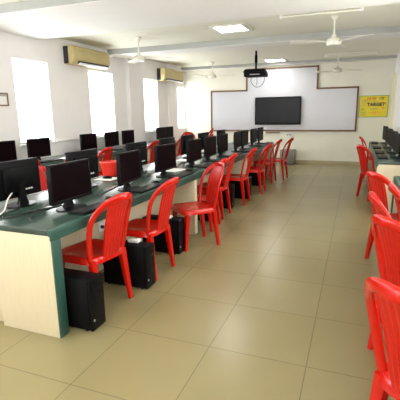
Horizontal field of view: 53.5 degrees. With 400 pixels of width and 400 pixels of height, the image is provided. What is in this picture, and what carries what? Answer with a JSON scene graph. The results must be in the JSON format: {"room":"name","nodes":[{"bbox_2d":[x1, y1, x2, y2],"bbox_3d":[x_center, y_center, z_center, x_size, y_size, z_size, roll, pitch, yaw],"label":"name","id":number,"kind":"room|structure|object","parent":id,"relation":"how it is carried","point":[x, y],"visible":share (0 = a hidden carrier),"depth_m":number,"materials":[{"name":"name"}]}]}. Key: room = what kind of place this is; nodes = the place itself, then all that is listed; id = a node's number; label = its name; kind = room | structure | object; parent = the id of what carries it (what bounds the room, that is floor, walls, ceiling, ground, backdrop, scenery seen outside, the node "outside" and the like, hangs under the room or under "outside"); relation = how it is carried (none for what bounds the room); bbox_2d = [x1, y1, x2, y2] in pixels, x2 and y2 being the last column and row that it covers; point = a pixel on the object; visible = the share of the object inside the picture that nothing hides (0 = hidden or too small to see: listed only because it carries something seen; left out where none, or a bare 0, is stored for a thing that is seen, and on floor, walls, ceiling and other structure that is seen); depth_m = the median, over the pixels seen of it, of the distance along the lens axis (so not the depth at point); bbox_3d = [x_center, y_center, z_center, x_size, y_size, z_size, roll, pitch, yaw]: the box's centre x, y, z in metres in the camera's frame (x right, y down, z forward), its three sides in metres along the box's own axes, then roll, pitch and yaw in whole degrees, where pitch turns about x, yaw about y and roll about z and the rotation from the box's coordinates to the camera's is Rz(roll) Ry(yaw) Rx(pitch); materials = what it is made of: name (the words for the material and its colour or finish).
{"room":"computer lab","nodes":[
{"label":"computer lab","id":0,"kind":"room"},
{"bbox_2d":[0,31,185,159],"bbox_3d":[-3.105,-1.175,5.887,0.220,2.970,14.600,4,13,21],"label":"wall","id":1,"kind":"structure","parent":0,"point":[67,86],"depth_m":7.23,"materials":[{"name":"paint"}]},
{"bbox_2d":[0,93,8,105],"bbox_3d":[-3.018,-1.458,5.723,0.022,0.192,0.620,4,13,21],"label":"frame","id":2,"kind":"object","parent":1,"relation":"attached to","point":[4,101],"visible":1,"depth_m":5.94,"materials":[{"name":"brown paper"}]},
{"bbox_2d":[12,58,56,146],"bbox_3d":[-2.797,-1.593,6.550,0.230,1.350,0.820,4,13,21],"label":"window","id":3,"kind":"structure","parent":1,"relation":"in","point":[25,62],"depth_m":6.67,"materials":[{"name":"white"}]},
{"bbox_2d":[63,45,109,69],"bbox_3d":[-2.125,-2.697,7.550,0.234,0.314,1.132,4,13,21],"label":"air conditioner","id":4,"kind":"object","parent":1,"relation":"attached to","point":[74,55],"visible":1,"depth_m":7.33,"materials":[{"name":"beige plastic"}]},
{"bbox_2d":[79,50,108,61],"bbox_3d":[-2.008,-2.727,7.541,0.008,0.113,0.940,4,13,21],"label":"grille","id":5,"kind":"object","parent":4,"relation":"attached to","point":[87,55],"depth_m":7.50,"materials":[{"name":"beige plastic"}]},
{"bbox_2d":[56,133,121,141],"bbox_3d":[-2.100,-1.304,8.153,0.030,0.035,2.460,4,13,21],"label":"trim","id":6,"kind":"structure","parent":1,"relation":"attached to","point":[69,139],"depth_m":7.33,"materials":[{"name":"paint"}]},
{"bbox_2d":[88,71,112,138],"bbox_3d":[-2.104,-1.980,8.303,0.230,1.330,0.910,4,13,21],"label":"window","id":7,"kind":"structure","parent":1,"relation":"in","point":[96,73],"depth_m":8.42,"materials":[{"name":"white"}]},
{"bbox_2d":[125,58,145,141],"bbox_3d":[-1.515,-1.991,9.469,0.100,2.770,0.640,4,13,21],"label":"column","id":8,"kind":"structure","parent":1,"relation":"attached to","point":[134,84],"depth_m":9.30,"materials":[{"name":"paint"}]},
{"bbox_2d":[143,79,155,132],"bbox_3d":[-1.353,-2.411,10.200,0.230,1.330,0.920,4,13,21],"label":"window","id":9,"kind":"structure","parent":1,"relation":"in","point":[145,80],"depth_m":10.40,"materials":[{"name":"white"}]},
{"bbox_2d":[157,68,183,82],"bbox_3d":[-0.792,-3.415,10.927,0.234,0.319,1.252,4,13,21],"label":"air conditioner","id":10,"kind":"object","parent":1,"relation":"attached to","point":[163,74],"visible":0.99,"depth_m":10.62,"materials":[{"name":"beige plastic"}]},
{"bbox_2d":[166,64,177,139],"bbox_3d":[-0.779,-2.419,11.356,0.080,2.770,0.500,4,13,21],"label":"column","id":11,"kind":"structure","parent":1,"relation":"attached to","point":[171,87],"depth_m":11.21,"materials":[{"name":"paint"}]},
{"bbox_2d":[177,87,185,129],"bbox_3d":[-0.671,-2.752,11.931,0.230,1.230,0.700,4,13,21],"label":"window","id":12,"kind":"structure","parent":1,"relation":"in","point":[181,113],"depth_m":12.15,"materials":[{"name":"white"}]},
{"bbox_2d":[0,0,399,39],"bbox_3d":[-0.231,-2.338,4.765,5.790,0.105,1.532,4,13,21],"label":"ceiling","id":13,"kind":"structure","parent":1,"relation":"attached to","point":[35,19],"depth_m":4.86,"materials":[{"name":"paint"}]},
{"bbox_2d":[107,25,399,56],"bbox_3d":[0.844,-2.954,7.480,5.790,0.105,0.462,4,13,21],"label":"trim","id":14,"kind":"structure","parent":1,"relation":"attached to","point":[389,31],"depth_m":7.24,"materials":[{"name":"paint"}]},
{"bbox_2d":[0,162,394,399],"bbox_3d":[-0.280,0.427,5.132,6.230,0.120,14.600,4,13,21],"label":"floor","id":15,"kind":"structure","parent":0,"point":[276,310],"depth_m":2.82,"materials":[{"name":"tile"}]},
{"bbox_2d":[32,165,47,193],"bbox_3d":[-1.621,0.068,4.461,0.578,0.910,0.452,4,13,21],"label":"plastic chair","id":16,"kind":"object","parent":15,"relation":"on","point":[43,181],"visible":0.14,"depth_m":4.53,"materials":[{"name":"red plastic"}]},
{"bbox_2d":[63,268,105,331],"bbox_3d":[-0.900,0.694,2.806,0.437,0.379,0.154,4,13,21],"label":"tower","id":17,"kind":"object","parent":15,"relation":"on","point":[84,290],"visible":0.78,"depth_m":2.71,"materials":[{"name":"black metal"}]},
{"bbox_2d":[1,140,179,201],"bbox_3d":[-1.950,-0.578,7.786,0.638,0.750,6.600,4,13,21],"label":"computer desk","id":18,"kind":"object","parent":15,"relation":"on","point":[114,153],"visible":0.07,"depth_m":7.90,"materials":[{"name":"green laminate"}]},
{"bbox_2d":[0,140,16,161],"bbox_3d":[-2.756,-0.634,5.520,0.210,0.360,0.464,4,13,21],"label":"computer monitor","id":19,"kind":"object","parent":18,"relation":"on","point":[7,148],"visible":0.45,"depth_m":5.58,"materials":[{"name":"black plastic"}]},
{"bbox_2d":[26,137,50,160],"bbox_3d":[-2.504,-0.779,6.157,0.210,0.360,0.464,4,13,21],"label":"computer monitor","id":20,"kind":"object","parent":18,"relation":"on","point":[36,147],"visible":0.83,"depth_m":6.12,"materials":[{"name":"black plastic"}]},
{"bbox_2d":[40,158,63,162],"bbox_3d":[-2.325,-0.613,6.178,0.140,0.021,0.440,4,13,21],"label":"keyboard","id":21,"kind":"object","parent":18,"relation":"on","point":[57,159],"visible":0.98,"depth_m":6.12,"materials":[{"name":"black plastic"}]},
{"bbox_2d":[79,133,96,149],"bbox_3d":[-2.054,-1.037,7.294,0.210,0.360,0.464,4,13,21],"label":"computer monitor","id":22,"kind":"object","parent":18,"relation":"on","point":[87,141],"visible":0.78,"depth_m":7.25,"materials":[{"name":"black plastic"}]},
{"bbox_2d":[104,131,118,146],"bbox_3d":[-1.780,-1.194,7.985,0.210,0.360,0.464,4,13,21],"label":"computer monitor","id":23,"kind":"object","parent":18,"relation":"on","point":[111,138],"visible":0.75,"depth_m":7.95,"materials":[{"name":"black plastic"}]},
{"bbox_2d":[121,130,134,147],"bbox_3d":[-1.557,-1.322,8.549,0.210,0.360,0.464,4,13,21],"label":"computer monitor","id":24,"kind":"object","parent":18,"relation":"on","point":[127,135],"visible":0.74,"depth_m":8.50,"materials":[{"name":"black plastic"}]},
{"bbox_2d":[156,127,165,139],"bbox_3d":[-0.991,-1.646,9.978,0.210,0.360,0.464,4,13,21],"label":"computer monitor","id":25,"kind":"object","parent":18,"relation":"on","point":[160,132],"visible":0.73,"depth_m":9.92,"materials":[{"name":"black plastic"}]},
{"bbox_2d":[165,126,173,137],"bbox_3d":[-0.818,-1.745,10.414,0.210,0.360,0.464,4,13,21],"label":"computer monitor","id":26,"kind":"object","parent":18,"relation":"on","point":[169,130],"visible":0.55,"depth_m":10.39,"materials":[{"name":"black plastic"}]},
{"bbox_2d":[62,192,132,298],"bbox_3d":[-0.778,0.369,3.036,0.578,0.910,0.452,6,14,29],"label":"plastic chair","id":27,"kind":"object","parent":15,"relation":"on","point":[90,252],"visible":0.88,"depth_m":2.91,"materials":[{"name":"red plastic"}]},
{"bbox_2d":[94,147,112,177],"bbox_3d":[-1.794,-0.484,6.976,0.578,0.910,0.452,4,13,21],"label":"plastic chair","id":28,"kind":"object","parent":15,"relation":"on","point":[107,155],"visible":0.3,"depth_m":6.80,"materials":[{"name":"red plastic"}]},
{"bbox_2d":[0,142,249,320],"bbox_3d":[-0.301,-0.255,6.200,0.505,0.750,7.330,4,13,21],"label":"computer desk","id":29,"kind":"object","parent":15,"relation":"on","point":[42,200],"visible":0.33,"depth_m":3.57,"materials":[{"name":"green laminate"}]},
{"bbox_2d":[0,157,40,208],"bbox_3d":[-1.454,-0.137,3.171,0.210,0.360,0.464,4,13,21],"label":"computer monitor","id":30,"kind":"object","parent":29,"relation":"on","point":[21,177],"visible":0.98,"depth_m":3.15,"materials":[{"name":"black plastic"}]},
{"bbox_2d":[65,148,98,186],"bbox_3d":[-1.151,-0.310,3.936,0.210,0.360,0.464,4,13,21],"label":"computer monitor","id":31,"kind":"object","parent":29,"relation":"on","point":[91,154],"visible":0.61,"depth_m":3.97,"materials":[{"name":"black plastic"}]},
{"bbox_2d":[94,177,116,180],"bbox_3d":[-1.035,-0.237,4.423,0.220,0.004,0.200,4,13,21],"label":"paper sheet","id":32,"kind":"object","parent":29,"relation":"on","point":[101,178],"visible":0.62,"depth_m":4.36,"materials":[{"name":"white paper"}]},
{"bbox_2d":[99,160,116,175],"bbox_3d":[-1.059,-0.373,4.673,0.249,0.163,0.251,4,13,21],"label":"bucket","id":33,"kind":"object","parent":29,"relation":"on","point":[108,167],"visible":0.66,"depth_m":4.59,"materials":[{"name":"red plastic"}]},
{"bbox_2d":[125,141,147,172],"bbox_3d":[-0.769,-0.529,4.900,0.210,0.360,0.464,4,13,21],"label":"computer monitor","id":34,"kind":"object","parent":29,"relation":"on","point":[142,146],"visible":0.63,"depth_m":4.92,"materials":[{"name":"black plastic"}]},
{"bbox_2d":[159,137,174,144],"bbox_3d":[-0.460,-0.706,5.683,0.210,0.360,0.464,4,13,21],"label":"computer monitor","id":35,"kind":"object","parent":29,"relation":"on","point":[163,141],"visible":0.24,"depth_m":5.60,"materials":[{"name":"black plastic"}]},
{"bbox_2d":[181,134,193,157],"bbox_3d":[-0.189,-0.861,6.365,0.210,0.360,0.464,4,13,21],"label":"computer monitor","id":36,"kind":"object","parent":29,"relation":"on","point":[184,138],"visible":0.45,"depth_m":6.20,"materials":[{"name":"black plastic"}]},
{"bbox_2d":[198,132,208,153],"bbox_3d":[0.074,-1.012,7.029,0.210,0.360,0.464,4,13,21],"label":"computer monitor","id":37,"kind":"object","parent":29,"relation":"on","point":[205,134],"visible":0.35,"depth_m":6.90,"materials":[{"name":"black plastic"}]},
{"bbox_2d":[103,240,155,288],"bbox_3d":[-0.615,0.548,3.446,0.437,0.379,0.154,4,13,21],"label":"tower","id":38,"kind":"object","parent":15,"relation":"on","point":[141,255],"visible":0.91,"depth_m":3.36,"materials":[{"name":"black metal"}]},
{"bbox_2d":[128,238,140,242],"bbox_3d":[-0.565,0.348,3.424,0.100,0.025,0.070,4,13,21],"label":"power adapter","id":39,"kind":"object","parent":38,"relation":"on","point":[132,240],"visible":1,"depth_m":3.40,"materials":[{"name":"white plastic"}]},
{"bbox_2d":[0,142,273,337],"bbox_3d":[0.164,-0.218,6.003,0.503,0.750,7.370,4,13,21],"label":"computer desk","id":40,"kind":"object","parent":15,"relation":"on","point":[32,282],"visible":0.62,"depth_m":2.70,"materials":[{"name":"green laminate"}]},
{"bbox_2d":[2,202,62,218],"bbox_3d":[-1.262,0.062,2.978,0.391,0.058,0.417,-1,12,1],"label":"cable","id":41,"kind":"object","parent":40,"relation":"on","point":[3,217],"visible":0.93,"depth_m":2.95,"materials":[{"name":"black plastic"}]},
{"bbox_2d":[45,158,91,211],"bbox_3d":[-0.995,-0.112,3.029,0.210,0.360,0.464,4,13,21],"label":"computer monitor","id":42,"kind":"object","parent":40,"relation":"on","point":[67,182],"visible":0.97,"depth_m":2.99,"materials":[{"name":"black plastic"}]},
{"bbox_2d":[69,200,105,214],"bbox_3d":[-0.803,0.052,3.056,0.140,0.021,0.440,5,14,24],"label":"keyboard","id":43,"kind":"object","parent":40,"relation":"on","point":[91,208],"visible":0.66,"depth_m":2.93,"materials":[{"name":"black plastic"}]},
{"bbox_2d":[78,183,117,198],"bbox_3d":[-0.906,-0.090,3.740,0.152,0.010,0.744,2,13,13],"label":"cable","id":44,"kind":"object","parent":40,"relation":"on","point":[114,183],"visible":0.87,"depth_m":3.52,"materials":[{"name":"black plastic"}]},
{"bbox_2d":[98,220,104,231],"bbox_3d":[-0.912,0.246,3.769,0.035,0.090,0.150,4,13,21],"label":"wall socket","id":45,"kind":"object","parent":40,"relation":"attached to","point":[101,225],"visible":0.55,"depth_m":3.73,"materials":[{"name":"white plastic"}]},
{"bbox_2d":[116,149,140,191],"bbox_3d":[-0.680,-0.281,3.771,0.210,0.360,0.464,2,13,15],"label":"computer monitor","id":46,"kind":"object","parent":40,"relation":"on","point":[128,164],"visible":0.97,"depth_m":3.72,"materials":[{"name":"black plastic"}]},
{"bbox_2d":[129,183,161,192],"bbox_3d":[-0.506,-0.118,3.806,0.140,0.021,0.440,4,13,22],"label":"keyboard","id":47,"kind":"object","parent":40,"relation":"on","point":[150,186],"visible":0.98,"depth_m":3.73,"materials":[{"name":"black plastic"}]},
{"bbox_2d":[154,143,175,177],"bbox_3d":[-0.401,-0.453,4.530,0.210,0.360,0.464,4,14,23],"label":"computer monitor","id":48,"kind":"object","parent":40,"relation":"on","point":[164,155],"visible":0.98,"depth_m":4.49,"materials":[{"name":"black plastic"}]},
{"bbox_2d":[166,168,185,171],"bbox_3d":[-0.320,-0.378,5.009,0.200,0.004,0.280,7,14,30],"label":"paper sheet","id":49,"kind":"object","parent":40,"relation":"on","point":[173,169],"visible":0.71,"depth_m":4.97,"materials":[{"name":"paper"}]},
{"bbox_2d":[169,171,193,178],"bbox_3d":[-0.209,-0.289,4.557,0.140,0.021,0.440,4,13,20],"label":"keyboard","id":50,"kind":"object","parent":40,"relation":"on","point":[185,173],"visible":0.99,"depth_m":4.52,"materials":[{"name":"black plastic"}]},
{"bbox_2d":[186,138,201,167],"bbox_3d":[-0.087,-0.632,5.321,0.210,0.360,0.464,4,13,21],"label":"computer monitor","id":51,"kind":"object","parent":40,"relation":"on","point":[193,147],"visible":0.98,"depth_m":5.27,"materials":[{"name":"black plastic"}]},
{"bbox_2d":[198,163,212,167],"bbox_3d":[0.105,-0.468,5.348,0.140,0.021,0.440,3,13,18],"label":"keyboard","id":52,"kind":"object","parent":40,"relation":"on","point":[206,165],"visible":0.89,"depth_m":5.25,"materials":[{"name":"black plastic"}]},
{"bbox_2d":[203,136,216,161],"bbox_3d":[0.147,-0.767,5.912,0.210,0.360,0.464,4,13,21],"label":"computer monitor","id":53,"kind":"object","parent":40,"relation":"on","point":[209,142],"visible":0.98,"depth_m":5.86,"materials":[{"name":"black plastic"}]},
{"bbox_2d":[216,133,228,156],"bbox_3d":[0.363,-0.890,6.458,0.210,0.360,0.464,4,13,21],"label":"computer monitor","id":54,"kind":"object","parent":40,"relation":"on","point":[222,139],"visible":0.99,"depth_m":6.40,"materials":[{"name":"black plastic"}]},
{"bbox_2d":[232,131,241,151],"bbox_3d":[0.680,-1.072,7.258,0.210,0.360,0.464,3,13,18],"label":"computer monitor","id":55,"kind":"object","parent":40,"relation":"on","point":[237,135],"visible":0.99,"depth_m":7.18,"materials":[{"name":"black plastic"}]},
{"bbox_2d":[239,130,247,149],"bbox_3d":[0.856,-1.173,7.705,0.210,0.360,0.464,4,13,21],"label":"computer monitor","id":56,"kind":"object","parent":40,"relation":"on","point":[244,134],"visible":0.86,"depth_m":7.66,"materials":[{"name":"black plastic"}]},
{"bbox_2d":[248,128,256,145],"bbox_3d":[1.130,-1.330,8.396,0.210,0.360,0.464,4,13,21],"label":"computer monitor","id":57,"kind":"object","parent":40,"relation":"on","point":[253,132],"visible":0.98,"depth_m":8.34,"materials":[{"name":"black plastic"}]},
{"bbox_2d":[255,127,262,143],"bbox_3d":[1.357,-1.460,8.969,0.210,0.360,0.464,4,13,21],"label":"computer monitor","id":58,"kind":"object","parent":40,"relation":"on","point":[260,129],"visible":0.97,"depth_m":8.89,"materials":[{"name":"black plastic"}]},
{"bbox_2d":[145,140,158,164],"bbox_3d":[-1.145,-0.814,8.425,0.578,0.910,0.452,4,13,21],"label":"plastic chair","id":59,"kind":"object","parent":15,"relation":"on","point":[154,143],"visible":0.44,"depth_m":8.25,"materials":[{"name":"red plastic"}]},
{"bbox_2d":[126,177,178,280],"bbox_3d":[-0.465,0.226,3.662,0.578,0.910,0.452,4,14,23],"label":"plastic chair","id":60,"kind":"object","parent":15,"relation":"on","point":[147,228],"visible":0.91,"depth_m":3.53,"materials":[{"name":"red plastic"}]},
{"bbox_2d":[142,214,184,254],"bbox_3d":[-0.389,0.365,4.260,0.437,0.379,0.154,4,13,21],"label":"tower","id":61,"kind":"object","parent":15,"relation":"on","point":[176,223],"visible":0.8,"depth_m":4.17,"materials":[{"name":"black metal"}]},
{"bbox_2d":[176,138,180,156],"bbox_3d":[-0.630,-1.109,9.726,0.578,0.910,0.452,4,13,21],"label":"plastic chair","id":62,"kind":"object","parent":15,"relation":"on","point":[179,148],"visible":0.26,"depth_m":9.56,"materials":[{"name":"red"}]},
{"bbox_2d":[171,162,224,251],"bbox_3d":[-0.004,0.044,4.454,0.578,0.910,0.452,-7,14,-25],"label":"plastic chair","id":63,"kind":"object","parent":15,"relation":"on","point":[187,209],"visible":0.98,"depth_m":4.42,"materials":[{"name":"red plastic"}]},
{"bbox_2d":[197,193,218,221],"bbox_3d":[0.036,0.092,5.470,0.437,0.379,0.154,4,13,21],"label":"tower","id":64,"kind":"object","parent":15,"relation":"on","point":[205,214],"visible":0.16,"depth_m":5.40,"materials":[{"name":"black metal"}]},
{"bbox_2d":[197,157,226,231],"bbox_3d":[0.063,-0.095,5.079,0.578,0.910,0.452,3,13,19],"label":"plastic chair","id":65,"kind":"object","parent":15,"relation":"on","point":[204,192],"visible":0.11,"depth_m":4.94,"materials":[{"name":"red plastic"}]},
{"bbox_2d":[197,153,237,219],"bbox_3d":[0.245,-0.223,5.645,0.578,0.910,0.452,4,13,21],"label":"plastic chair","id":66,"kind":"object","parent":15,"relation":"on","point":[223,186],"visible":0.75,"depth_m":5.51,"materials":[{"name":"red plastic"}]},
{"bbox_2d":[219,183,234,208],"bbox_3d":[0.313,-0.067,6.170,0.437,0.379,0.154,4,13,21],"label":"tower","id":67,"kind":"object","parent":15,"relation":"on","point":[231,186],"visible":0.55,"depth_m":6.07,"materials":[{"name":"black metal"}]},
{"bbox_2d":[221,147,256,205],"bbox_3d":[0.631,-0.402,6.430,0.578,0.910,0.452,4,13,21],"label":"plastic chair","id":68,"kind":"object","parent":15,"relation":"on","point":[241,177],"visible":0.86,"depth_m":6.28,"materials":[{"name":"red plastic"}]},
{"bbox_2d":[230,176,251,198],"bbox_3d":[0.662,-0.219,6.833,0.437,0.379,0.154,4,13,21],"label":"tower","id":69,"kind":"object","parent":15,"relation":"on","point":[238,194],"visible":0.43,"depth_m":6.76,"materials":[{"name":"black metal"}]},
{"bbox_2d":[248,166,262,185],"bbox_3d":[1.056,-0.481,7.992,0.437,0.379,0.154,4,13,21],"label":"tower","id":70,"kind":"object","parent":15,"relation":"on","point":[254,175],"visible":0.25,"depth_m":7.91,"materials":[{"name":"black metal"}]},
{"bbox_2d":[249,143,272,194],"bbox_3d":[1.025,-0.592,7.264,0.578,0.910,0.452,4,13,21],"label":"plastic chair","id":71,"kind":"object","parent":15,"relation":"on","point":[258,170],"visible":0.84,"depth_m":7.10,"materials":[{"name":"red plastic"}]},
{"bbox_2d":[253,139,281,183],"bbox_3d":[1.427,-0.834,8.333,0.578,0.910,0.452,4,14,23],"label":"plastic chair","id":72,"kind":"object","parent":15,"relation":"on","point":[270,162],"visible":0.88,"depth_m":8.18,"materials":[{"name":"red plastic"}]},
{"bbox_2d":[265,137,293,180],"bbox_3d":[1.743,-0.914,8.671,0.578,0.910,0.452,5,14,25],"label":"plastic chair","id":73,"kind":"object","parent":15,"relation":"on","point":[289,141],"visible":0.91,"depth_m":8.53,"materials":[{"name":"red plastic"}]},
{"bbox_2d":[280,149,295,164],"bbox_3d":[2.476,-1.220,11.193,0.380,0.400,0.406,4,13,21],"label":"equipment box","id":74,"kind":"object","parent":15,"relation":"on","point":[291,156],"visible":0.82,"depth_m":11.00,"materials":[{"name":"grey paint"}]},
{"bbox_2d":[359,136,370,177],"bbox_3d":[3.764,-0.948,8.682,0.578,0.910,0.452,4,13,21],"label":"plastic chair","id":75,"kind":"object","parent":15,"relation":"on","point":[360,137],"visible":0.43,"depth_m":8.56,"materials":[{"name":"red"}]},
{"bbox_2d":[356,144,374,200],"bbox_3d":[2.877,-0.476,6.609,0.578,0.910,0.452,-2,13,-7],"label":"plastic chair","id":76,"kind":"object","parent":15,"relation":"on","point":[361,149],"visible":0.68,"depth_m":6.52,"materials":[{"name":"red plastic"}]},
{"bbox_2d":[368,191,391,328],"bbox_3d":[1.438,0.403,2.726,0.578,0.910,0.452,3,13,17],"label":"plastic chair","id":77,"kind":"object","parent":15,"relation":"on","point":[373,198],"visible":0.21,"depth_m":2.61,"materials":[{"name":"red plastic"}]},
{"bbox_2d":[364,277,399,399],"bbox_3d":[0.881,0.689,1.468,0.578,0.910,0.452,-6,13,-22],"label":"plastic chair","id":78,"kind":"object","parent":15,"relation":"on","point":[386,379],"visible":1,"depth_m":1.45,"materials":[{"name":"red plastic"}]},
{"bbox_2d":[365,171,399,258],"bbox_3d":[1.845,0.170,3.752,0.578,0.910,0.452,-3,13,-10],"label":"plastic chair","id":79,"kind":"object","parent":15,"relation":"on","point":[376,182],"visible":0.52,"depth_m":3.64,"materials":[{"name":"red plastic"}]},
{"bbox_2d":[367,214,399,349],"bbox_3d":[1.242,0.511,2.249,0.578,0.910,0.452,-4,13,-14],"label":"plastic chair","id":80,"kind":"object","parent":15,"relation":"on","point":[386,231],"visible":0.79,"depth_m":2.17,"materials":[{"name":"red plastic"}]},
{"bbox_2d":[368,142,399,213],"bbox_3d":[3.406,-0.548,7.266,0.528,0.750,3.800,4,13,21],"label":"computer desk","id":81,"kind":"object","parent":15,"relation":"on","point":[389,168],"visible":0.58,"depth_m":5.58,"materials":[{"name":"green laminate"}]},
{"bbox_2d":[380,126,387,143],"bbox_3d":[3.999,-1.407,8.541,0.210,0.360,0.464,3,13,16],"label":"computer monitor","id":82,"kind":"object","parent":81,"relation":"on","point":[384,127],"visible":0.64,"depth_m":8.54,"materials":[{"name":"black plastic"}]},
{"bbox_2d":[383,128,392,148],"bbox_3d":[3.567,-1.160,7.449,0.210,0.360,0.464,3,13,16],"label":"computer monitor","id":83,"kind":"object","parent":81,"relation":"on","point":[388,135],"visible":0.52,"depth_m":7.45,"materials":[{"name":"black plastic"}]},
{"bbox_2d":[386,130,397,153],"bbox_3d":[3.225,-0.964,6.585,0.210,0.360,0.464,3,13,16],"label":"computer monitor","id":84,"kind":"object","parent":81,"relation":"on","point":[392,131],"visible":0.55,"depth_m":6.60,"materials":[{"name":"black plastic"}]},
{"bbox_2d":[390,133,399,158],"bbox_3d":[2.955,-0.809,5.902,0.210,0.360,0.464,3,13,16],"label":"computer monitor","id":85,"kind":"object","parent":81,"relation":"on","point":[396,148],"visible":1,"depth_m":5.89,"materials":[{"name":"black plastic"}]},
{"bbox_2d":[388,182,399,219],"bbox_3d":[1.716,0.333,3.023,0.578,0.910,0.452,4,13,21],"label":"plastic chair","id":86,"kind":"object","parent":15,"relation":"on","point":[392,188],"visible":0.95,"depth_m":2.96,"materials":[{"name":"red plastic"}]},
{"bbox_2d":[390,176,399,212],"bbox_3d":[1.616,0.514,2.582,0.408,0.750,3.850,4,13,21],"label":"computer desk","id":87,"kind":"object","parent":15,"relation":"on","point":[396,181],"visible":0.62,"depth_m":4.30,"materials":[{"name":"green laminate"}]},
{"bbox_2d":[0,0,399,67],"bbox_3d":[-0.324,-2.395,4.509,6.230,0.120,14.600,4,13,21],"label":"ceiling","id":88,"kind":"structure","parent":0,"point":[385,15],"depth_m":7.10,"materials":[{"name":"paint"}]},
{"bbox_2d":[111,37,173,63],"bbox_3d":[-0.960,-2.665,7.012,0.977,0.408,1.128,0,13,6],"label":"ceiling fan","id":89,"kind":"object","parent":88,"relation":"hanging from","point":[138,58],"visible":1,"depth_m":6.98,"materials":[{"name":"white metal"}]},
{"bbox_2d":[193,62,229,77],"bbox_3d":[0.455,-3.473,10.573,0.977,0.408,1.128,4,13,21],"label":"ceiling fan","id":90,"kind":"object","parent":88,"relation":"hanging from","point":[212,75],"visible":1,"depth_m":10.56,"materials":[{"name":"white metal"}]},
{"bbox_2d":[207,22,253,33],"bbox_3d":[0.493,-2.736,6.329,0.600,0.021,0.600,4,13,21],"label":"recessed light","id":91,"kind":"object","parent":88,"relation":"in","point":[235,27],"visible":1,"depth_m":6.30,"materials":[{"name":"white plastic"}]},
{"bbox_2d":[215,25,246,32],"bbox_3d":[0.493,-2.740,6.328,0.460,0.012,0.460,4,13,21],"label":"diffuser","id":92,"kind":"object","parent":91,"relation":"attached to","point":[234,28],"depth_m":6.37,"materials":[{"name":"white plastic"}]},
{"bbox_2d":[243,51,267,86],"bbox_3d":[1.239,-2.914,8.863,0.510,0.789,0.369,4,13,21],"label":"projector","id":93,"kind":"object","parent":88,"relation":"hanging from","point":[248,73],"visible":1,"depth_m":8.76,"materials":[{"name":"black plastic"}]},
{"bbox_2d":[243,68,266,72],"bbox_3d":[1.231,-2.885,8.861,0.500,0.065,0.240,4,13,21],"label":"tray","id":94,"kind":"object","parent":93,"relation":"on","point":[255,70],"depth_m":8.76,"materials":[{"name":"black metal"}]},
{"bbox_2d":[261,58,287,62],"bbox_3d":[1.966,-3.652,10.374,0.600,0.021,0.600,4,13,21],"label":"recessed light","id":95,"kind":"object","parent":88,"relation":"in","point":[276,59],"visible":1,"depth_m":10.34,"materials":[{"name":"white plastic"}]},
{"bbox_2d":[265,59,283,61],"bbox_3d":[1.966,-3.655,10.374,0.460,0.012,0.460,4,13,21],"label":"diffuser","id":96,"kind":"object","parent":95,"relation":"attached to","point":[276,60],"depth_m":10.38,"materials":[{"name":"white"}]},
{"bbox_2d":[279,7,363,18],"bbox_3d":[1.592,-2.488,5.247,1.070,0.074,0.060,4,13,21],"label":"tube light","id":97,"kind":"object","parent":88,"relation":"attached to","point":[355,8],"visible":0.67,"depth_m":5.23,"materials":[{"name":"white plastic"}]},
{"bbox_2d":[315,56,341,72],"bbox_3d":[3.446,-3.296,9.556,0.977,0.408,1.128,-3,13,-8],"label":"ceiling fan","id":98,"kind":"object","parent":88,"relation":"hanging from","point":[337,68],"visible":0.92,"depth_m":9.52,"materials":[{"name":"white metal"}]},
{"bbox_2d":[290,14,371,47],"bbox_3d":[1.975,-2.429,5.734,1.128,0.408,0.977,7,14,30],"label":"ceiling fan","id":99,"kind":"object","parent":88,"relation":"hanging from","point":[333,41],"visible":1,"depth_m":5.61,"materials":[{"name":"white metal"}]},
{"bbox_2d":[324,51,377,56],"bbox_3d":[3.503,-3.394,9.220,1.160,0.074,0.060,4,13,21],"label":"tube light","id":100,"kind":"object","parent":88,"relation":"attached to","point":[362,52],"visible":1,"depth_m":9.19,"materials":[{"name":"white plastic"}]},
{"bbox_2d":[184,59,395,161],"bbox_3d":[2.288,-2.468,11.362,6.230,2.970,0.220,4,13,21],"label":"wall","id":101,"kind":"structure","parent":0,"point":[375,77],"depth_m":10.97,"materials":[{"name":"paint"}]},
{"bbox_2d":[211,65,358,131],"bbox_3d":[2.245,-2.818,11.152,4.119,1.749,0.043,4,13,21],"label":"whiteboard","id":102,"kind":"object","parent":101,"relation":"attached to","point":[322,108],"visible":0.77,"depth_m":10.97,"materials":[{"name":"white plastic"}]},
{"bbox_2d":[255,96,301,124],"bbox_3d":[2.188,-2.513,11.176,1.290,0.766,0.070,4,13,21],"label":"television","id":103,"kind":"object","parent":102,"relation":"attached to","point":[268,110],"visible":1,"depth_m":11.14,"materials":[{"name":"black plastic"}]},
{"bbox_2d":[182,55,396,70],"bbox_3d":[2.189,-3.737,10.876,5.790,0.080,0.212,4,13,21],"label":"trim","id":104,"kind":"structure","parent":101,"relation":"attached to","point":[387,57],"depth_m":10.64,"materials":[{"name":"paint"}]},
{"bbox_2d":[276,160,359,164],"bbox_3d":[2.267,-1.136,11.545,5.790,0.090,0.012,4,13,21],"label":"baseboard","id":105,"kind":"structure","parent":101,"relation":"attached to","point":[296,161],"depth_m":11.05,"materials":[{"name":"tile"}]},
{"bbox_2d":[358,95,388,116],"bbox_3d":[4.527,-2.444,10.349,0.700,0.552,0.009,4,13,21],"label":"poster","id":106,"kind":"object","parent":101,"relation":"attached to","point":[375,105],"visible":1,"depth_m":10.34,"materials":[{"name":"yellow paper"}]},
{"bbox_2d":[393,52,399,132],"bbox_3d":[2.501,-0.793,3.754,0.220,2.970,14.600,4,13,21],"label":"wall","id":107,"kind":"structure","parent":0,"point":[396,120],"depth_m":9.04,"materials":[{"name":"paint"}]},
{"bbox_2d":[389,73,396,128],"bbox_3d":[4.761,-1.939,9.876,0.055,2.300,0.500,4,13,21],"label":"trim","id":108,"kind":"structure","parent":107,"relation":"attached to","point":[394,83],"depth_m":9.60,"materials":[{"name":"beige paint"}]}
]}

